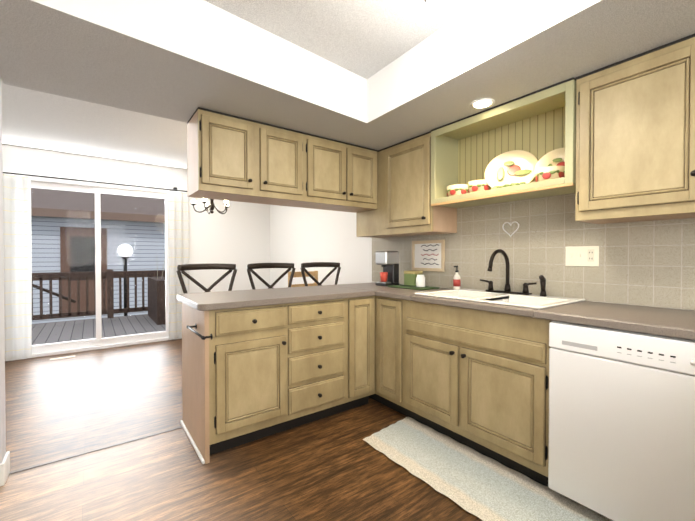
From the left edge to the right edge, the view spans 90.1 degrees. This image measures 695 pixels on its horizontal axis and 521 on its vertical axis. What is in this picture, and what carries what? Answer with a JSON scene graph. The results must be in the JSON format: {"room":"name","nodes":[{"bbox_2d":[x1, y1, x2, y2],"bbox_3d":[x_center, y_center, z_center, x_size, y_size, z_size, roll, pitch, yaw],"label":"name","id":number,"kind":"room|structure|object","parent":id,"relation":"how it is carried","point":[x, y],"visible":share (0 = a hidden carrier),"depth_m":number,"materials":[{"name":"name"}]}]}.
{"room":"kitchen","nodes":[
{"label":"kitchen","id":0,"kind":"room"},
{"bbox_2d":[0,77,5,462],"bbox_3d":[-2.192,-0.088,1.550,0.920,2.500,0.120,-1,1,-36],"label":"wall","id":1,"kind":"structure","parent":0,"point":[2,403],"depth_m":1.83,"materials":[{"name":"white paint"}]},
{"bbox_2d":[0,458,7,485],"bbox_3d":[-2.148,1.105,1.517,0.933,0.114,0.018,-1,1,-36],"label":"baseboard","id":2,"kind":"structure","parent":1,"relation":"attached to","point":[4,468],"depth_m":1.79,"materials":[{"name":"white wood"}]},
{"bbox_2d":[2,144,269,292],"bbox_3d":[-2.817,-0.126,4.737,3.700,2.500,0.120,-1,1,-36],"label":"wall","id":3,"kind":"structure","parent":0,"point":[237,234],"depth_m":5.15,"materials":[{"name":"white paint"}]},
{"bbox_2d":[3,169,176,360],"bbox_3d":[-3.194,0.048,4.441,1.840,2.160,0.112,-1,1,-36],"label":"sliding glass door","id":4,"kind":"structure","parent":3,"relation":"in","point":[77,345],"depth_m":4.42,"materials":[{"name":"white plastic"}]},
{"bbox_2d":[3,172,186,191],"bbox_3d":[-3.101,-0.977,4.370,2.296,0.036,0.090,-1,1,-36],"label":"curtain rod","id":5,"kind":"object","parent":3,"relation":"attached to","point":[91,181],"visible":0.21,"depth_m":4.28,"materials":[{"name":"black metal"}]},
{"bbox_2d":[3,174,31,360],"bbox_3d":[-3.804,0.080,3.830,0.472,2.069,0.068,-1,1,-36],"label":"curtain","id":6,"kind":"object","parent":5,"relation":"hanging from","point":[17,236],"visible":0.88,"depth_m":3.89,"materials":[{"name":"white fabric"}]},
{"bbox_2d":[168,191,189,339],"bbox_3d":[-2.374,0.068,4.886,0.277,2.069,0.068,-1,1,-36],"label":"curtain","id":7,"kind":"object","parent":5,"relation":"hanging from","point":[178,231],"visible":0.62,"depth_m":4.87,"materials":[{"name":"white fabric"}]},
{"bbox_2d":[0,339,482,520],"bbox_3d":[-0.593,1.210,1.740,3.940,0.100,7.610,-1,1,-36],"label":"floor","id":8,"kind":"structure","parent":0,"point":[335,467],"depth_m":2.00,"materials":[{"name":"brown wood"}]},
{"bbox_2d":[49,355,74,360],"bbox_3d":[-3.303,1.129,4.020,0.230,0.006,0.080,-1,1,-36],"label":"floor vent","id":9,"kind":"object","parent":8,"relation":"in","point":[62,357],"visible":1,"depth_m":4.03,"materials":[{"name":"beige metal"}]},
{"bbox_2d":[9,427,182,474],"bbox_3d":[-1.474,1.154,2.145,0.891,0.002,0.012,-1,1,-36],"label":"transition strip","id":10,"kind":"object","parent":8,"relation":"on","point":[93,451],"visible":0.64,"depth_m":2.09,"materials":[{"name":"brown"}]},
{"bbox_2d":[176,263,236,293],"bbox_3d":[-1.138,0.587,2.959,0.521,1.117,0.485,-1,1,-36],"label":"bar stool","id":11,"kind":"object","parent":8,"relation":"on","point":[183,268],"visible":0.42,"depth_m":3.12,"materials":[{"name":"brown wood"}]},
{"bbox_2d":[180,303,291,463],"bbox_3d":[-0.780,0.715,2.355,0.512,0.876,0.631,-1,1,-36],"label":"base cabinet","id":12,"kind":"object","parent":8,"relation":"on","point":[250,374],"depth_m":2.11,"materials":[{"name":"brown wood"}]},
{"bbox_2d":[177,285,372,310],"bbox_3d":[-0.511,0.255,2.555,1.260,0.038,0.687,-1,1,-36],"label":"countertop","id":13,"kind":"structure","parent":12,"relation":"on","point":[204,301],"depth_m":2.36,"materials":[{"name":"laminate"}]},
{"bbox_2d":[247,263,295,289],"bbox_3d":[-0.647,0.583,3.322,0.521,1.117,0.485,-1,1,-36],"label":"bar stool","id":14,"kind":"object","parent":8,"relation":"on","point":[252,266],"visible":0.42,"depth_m":3.48,"materials":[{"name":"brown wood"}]},
{"bbox_2d":[288,271,317,286],"bbox_3d":[-0.414,0.632,4.084,0.420,1.000,0.420,-1,1,-40],"label":"wooden dining chair","id":15,"kind":"object","parent":8,"relation":"on","point":[314,274],"visible":0.25,"depth_m":4.21,"materials":[{"name":"brown wood"}]},
{"bbox_2d":[300,262,340,285],"bbox_3d":[-0.181,0.579,3.666,0.521,1.117,0.485,-1,1,-36],"label":"bar stool","id":16,"kind":"object","parent":8,"relation":"on","point":[335,265],"visible":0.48,"depth_m":3.84,"materials":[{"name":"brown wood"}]},
{"bbox_2d":[292,298,351,427],"bbox_3d":[-0.404,0.711,2.633,0.538,0.876,0.631,-1,1,-36],"label":"base cabinet","id":17,"kind":"object","parent":8,"relation":"on","point":[321,330],"depth_m":2.42,"materials":[{"name":"brown wood"}]},
{"bbox_2d":[352,296,374,408],"bbox_3d":[-0.074,0.708,2.876,0.282,0.876,0.631,-1,1,-36],"label":"base cabinet","id":18,"kind":"object","parent":8,"relation":"on","point":[363,308],"depth_m":2.64,"materials":[{"name":"brown wood"}]},
{"bbox_2d":[373,296,400,412],"bbox_3d":[0.557,0.711,2.755,0.622,0.874,0.278,-1,1,-36],"label":"base cabinet","id":19,"kind":"object","parent":8,"relation":"on","point":[387,310],"depth_m":2.59,"materials":[{"name":"brown wood"}]},
{"bbox_2d":[345,282,403,289],"bbox_3d":[0.273,0.248,3.134,0.510,0.038,0.687,-1,1,-36],"label":"countertop","id":20,"kind":"structure","parent":19,"relation":"on","point":[373,283],"depth_m":3.29,"materials":[{"name":"laminate"}]},
{"bbox_2d":[401,300,551,486],"bbox_3d":[0.928,0.717,2.252,0.622,0.874,0.971,-1,1,-36],"label":"base cabinet","id":21,"kind":"object","parent":8,"relation":"on","point":[477,380],"depth_m":1.97,"materials":[{"name":"brown wood"}]},
{"bbox_2d":[333,284,694,339],"bbox_3d":[1.054,0.261,2.059,0.643,0.038,3.345,-1,1,-36],"label":"countertop","id":22,"kind":"structure","parent":21,"relation":"on","point":[674,323],"depth_m":1.65,"materials":[{"name":"laminate"}]},
{"bbox_2d":[375,251,398,285],"bbox_3d":[0.365,0.070,3.179,0.173,0.315,0.152,-1,1,-36],"label":"coffee maker","id":23,"kind":"object","parent":22,"relation":"on","point":[388,261],"visible":0.98,"depth_m":3.13,"materials":[{"name":"black plastic"}]},
{"bbox_2d":[388,285,438,289],"bbox_3d":[0.553,0.225,2.929,0.230,0.012,0.380,-1,1,-36],"label":"cloth","id":24,"kind":"object","parent":22,"relation":"on","point":[412,287],"visible":0.88,"depth_m":2.83,"materials":[{"name":"green fabric"}]},
{"bbox_2d":[404,271,422,285],"bbox_3d":[0.580,0.154,3.060,0.114,0.125,0.124,-1,1,-36],"label":"gift box","id":25,"kind":"object","parent":24,"relation":"on","point":[410,277],"visible":0.88,"depth_m":3.01,"materials":[{"name":"green"}]},
{"bbox_2d":[416,275,424,286],"bbox_3d":[0.607,0.169,2.881,0.076,0.100,0.075,-1,1,-36],"label":"jar","id":26,"kind":"object","parent":24,"relation":"on","point":[420,280],"visible":1,"depth_m":2.85,"materials":[{"name":"white ceramic"}]},
{"bbox_2d":[453,266,460,288],"bbox_3d":[0.863,0.137,2.739,0.064,0.192,0.057,-1,1,-36],"label":"soap bottle","id":27,"kind":"object","parent":22,"relation":"on","point":[456,281],"visible":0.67,"depth_m":2.72,"materials":[{"name":"beige plastic"}]},
{"bbox_2d":[415,288,584,309],"bbox_3d":[0.943,0.318,2.242,0.564,0.182,0.844,-1,1,-36],"label":"sink","id":28,"kind":"object","parent":22,"relation":"in","point":[533,301],"visible":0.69,"depth_m":2.22,"materials":[{"name":"white ceramic"}]},
{"bbox_2d":[480,249,546,296],"bbox_3d":[1.038,0.075,2.310,0.263,0.302,0.456,-1,1,-36],"label":"faucet","id":29,"kind":"object","parent":28,"relation":"on","point":[507,288],"visible":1,"depth_m":2.31,"materials":[{"name":"black metal"}]},
{"bbox_2d":[363,417,611,520],"bbox_3d":[0.642,1.149,1.868,0.478,0.003,1.314,-1,1,-36],"label":"runner rug","id":30,"kind":"object","parent":8,"relation":"on","point":[475,483],"visible":1,"depth_m":1.82,"materials":[{"name":"beige fabric"}]},
{"bbox_2d":[548,321,694,520],"bbox_3d":[1.384,0.726,1.605,0.613,0.864,0.597,-1,1,-36],"label":"dishwasher","id":31,"kind":"object","parent":8,"relation":"on","point":[621,425],"visible":1,"depth_m":1.43,"materials":[{"name":"white metal"}]},
{"bbox_2d":[2,0,480,168],"bbox_3d":[-0.593,-1.310,1.710,3.940,0.060,7.610,-1,1,-36],"label":"ceiling","id":32,"kind":"structure","parent":0,"point":[366,39],"depth_m":2.24,"materials":[{"name":"white paint"}]},
{"bbox_2d":[191,198,229,213],"bbox_3d":[-1.517,-0.914,3.869,0.421,0.782,0.405,-1,1,-36],"label":"dining chandelier","id":33,"kind":"object","parent":32,"relation":"hanging from","point":[210,205],"visible":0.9,"depth_m":3.82,"materials":[{"name":"black metal"}]},
{"bbox_2d":[0,0,694,149],"bbox_3d":[0.226,-1.111,0.603,3.699,0.310,4.613,-1,1,-36],"label":"ceiling","id":34,"kind":"structure","parent":0,"point":[180,60],"depth_m":1.78,"materials":[{"name":"white paint"}]},
{"bbox_2d":[187,107,258,202],"bbox_3d":[-0.885,-0.716,2.443,0.381,0.524,0.340,-1,1,-36],"label":"upper cabinet","id":35,"kind":"object","parent":34,"relation":"attached to","point":[234,158],"depth_m":2.32,"materials":[{"name":"brown wood"}]},
{"bbox_2d":[251,122,306,206],"bbox_3d":[-0.577,-0.719,2.670,0.385,0.524,0.340,-1,1,-36],"label":"upper cabinet","id":36,"kind":"object","parent":34,"relation":"attached to","point":[282,151],"depth_m":2.55,"materials":[{"name":"brown wood"}]},
{"bbox_2d":[299,133,354,210],"bbox_3d":[-0.243,-0.722,2.917,0.446,0.524,0.340,-1,1,-36],"label":"upper cabinet","id":37,"kind":"object","parent":34,"relation":"attached to","point":[330,162],"depth_m":2.80,"materials":[{"name":"brown wood"}]},
{"bbox_2d":[343,145,377,212],"bbox_3d":[0.015,-0.724,3.107,0.406,0.524,0.340,-1,1,-36],"label":"upper cabinet","id":38,"kind":"object","parent":34,"relation":"attached to","point":[365,158],"depth_m":3.02,"materials":[{"name":"brown wood"}]},
{"bbox_2d":[470,98,494,108],"bbox_3d":[0.835,-0.971,2.146,0.144,0.007,0.144,-1,1,-36],"label":"recessed light","id":39,"kind":"object","parent":34,"relation":"in","point":[481,103],"visible":1,"depth_m":2.14,"materials":[{"name":"white"}]},
{"bbox_2d":[270,205,694,310],"bbox_3d":[0.908,-0.104,2.907,0.120,2.500,7.490,-1,1,-36],"label":"wall","id":40,"kind":"structure","parent":0,"point":[299,236],"depth_m":4.54,"materials":[{"name":"white paint"}]},
{"bbox_2d":[356,131,456,237],"bbox_3d":[0.468,-0.606,3.078,0.362,0.760,0.931,-1,1,-36],"label":"upper cabinet","id":41,"kind":"object","parent":40,"relation":"attached to","point":[405,207],"visible":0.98,"depth_m":2.83,"materials":[{"name":"brown wood"}]},
{"bbox_2d":[431,77,575,207],"bbox_3d":[1.044,-0.691,2.323,0.332,0.571,0.961,-1,1,-36],"label":"open shelf unit","id":42,"kind":"object","parent":40,"relation":"attached to","point":[539,124],"visible":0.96,"depth_m":2.33,"materials":[{"name":"beige"}]},
{"bbox_2d":[372,193,694,309],"bbox_3d":[1.642,-0.108,1.808,0.006,0.706,4.650,-1,1,-36],"label":"tile backsplash","id":43,"kind":"structure","parent":40,"relation":"attached to","point":[647,263],"depth_m":2.20,"materials":[{"name":"beige tile"}]},
{"bbox_2d":[412,240,444,271],"bbox_3d":[0.705,-0.042,3.056,0.016,0.272,0.365,-1,1,-36],"label":"framed sign","id":44,"kind":"object","parent":43,"relation":"attached to","point":[428,255],"visible":1,"depth_m":3.04,"materials":[{"name":"white paper"}]},
{"bbox_2d":[502,221,518,236],"bbox_3d":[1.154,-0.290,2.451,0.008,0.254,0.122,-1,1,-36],"label":"heart","id":45,"kind":"object","parent":43,"relation":"attached to","point":[510,225],"visible":1,"depth_m":2.45,"materials":[{"name":"white"}]},
{"bbox_2d":[565,246,598,266],"bbox_3d":[1.416,-0.025,2.098,0.012,0.122,0.178,-1,1,-36],"label":"outlet","id":46,"kind":"object","parent":43,"relation":"attached to","point":[587,256],"visible":1,"depth_m":2.10,"materials":[{"name":"beige plastic"}]},
{"bbox_2d":[575,34,694,223],"bbox_3d":[1.468,-0.590,1.724,0.362,0.760,0.498,-1,1,-36],"label":"upper cabinet","id":47,"kind":"object","parent":40,"relation":"attached to","point":[635,138],"visible":1,"depth_m":1.63,"materials":[{"name":"brown wood"}]},
{"label":"outside","id":48,"kind":"structure","parent":0,"visible":0},
{"bbox_2d":[32,314,165,344],"bbox_3d":[-4.067,1.212,5.772,7.500,0.080,2.995,-1,1,-36],"label":"deck","id":49,"kind":"object","parent":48,"point":[82,328],"depth_m":5.96,"materials":[{"name":"grey wood"}]},
{"bbox_2d":[32,269,164,319],"bbox_3d":[-5.435,0.673,6.524,6.200,0.980,0.150,-1,1,-36],"label":"deck railing","id":50,"kind":"object","parent":49,"relation":"on","point":[59,276],"depth_m":6.71,"materials":[{"name":"brown wood"}]},
{"bbox_2d":[148,252,165,324],"bbox_3d":[-3.364,0.470,7.125,1.150,1.372,1.300,-1,1,-36],"label":"planter box","id":51,"kind":"object","parent":49,"relation":"on","point":[155,303],"depth_m":6.35,"materials":[{"name":"brown wood"}]},
{"bbox_3d":[-12.232,2.484,20.634,60.000,0.100,36.430,-1,1,-36],"label":"ground","id":52,"kind":"structure","parent":48,"visible":0},
{"bbox_2d":[31,188,164,323],"bbox_3d":[-8.794,-0.850,10.887,19.000,6.800,5.470,-1,1,-36],"label":"neighbouring house","id":53,"kind":"structure","parent":52,"relation":"on","point":[45,203],"depth_m":9.38,"materials":[{"name":"grey"}]},
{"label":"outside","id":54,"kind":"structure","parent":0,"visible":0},
{"bbox_2d":[117,244,132,315],"bbox_3d":[-4.730,0.652,7.386,0.280,2.000,0.280,-1,1,-36],"label":"lamp post","id":55,"kind":"object","parent":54,"point":[124,253],"depth_m":7.35,"materials":[{"name":"black metal"}]}
]}

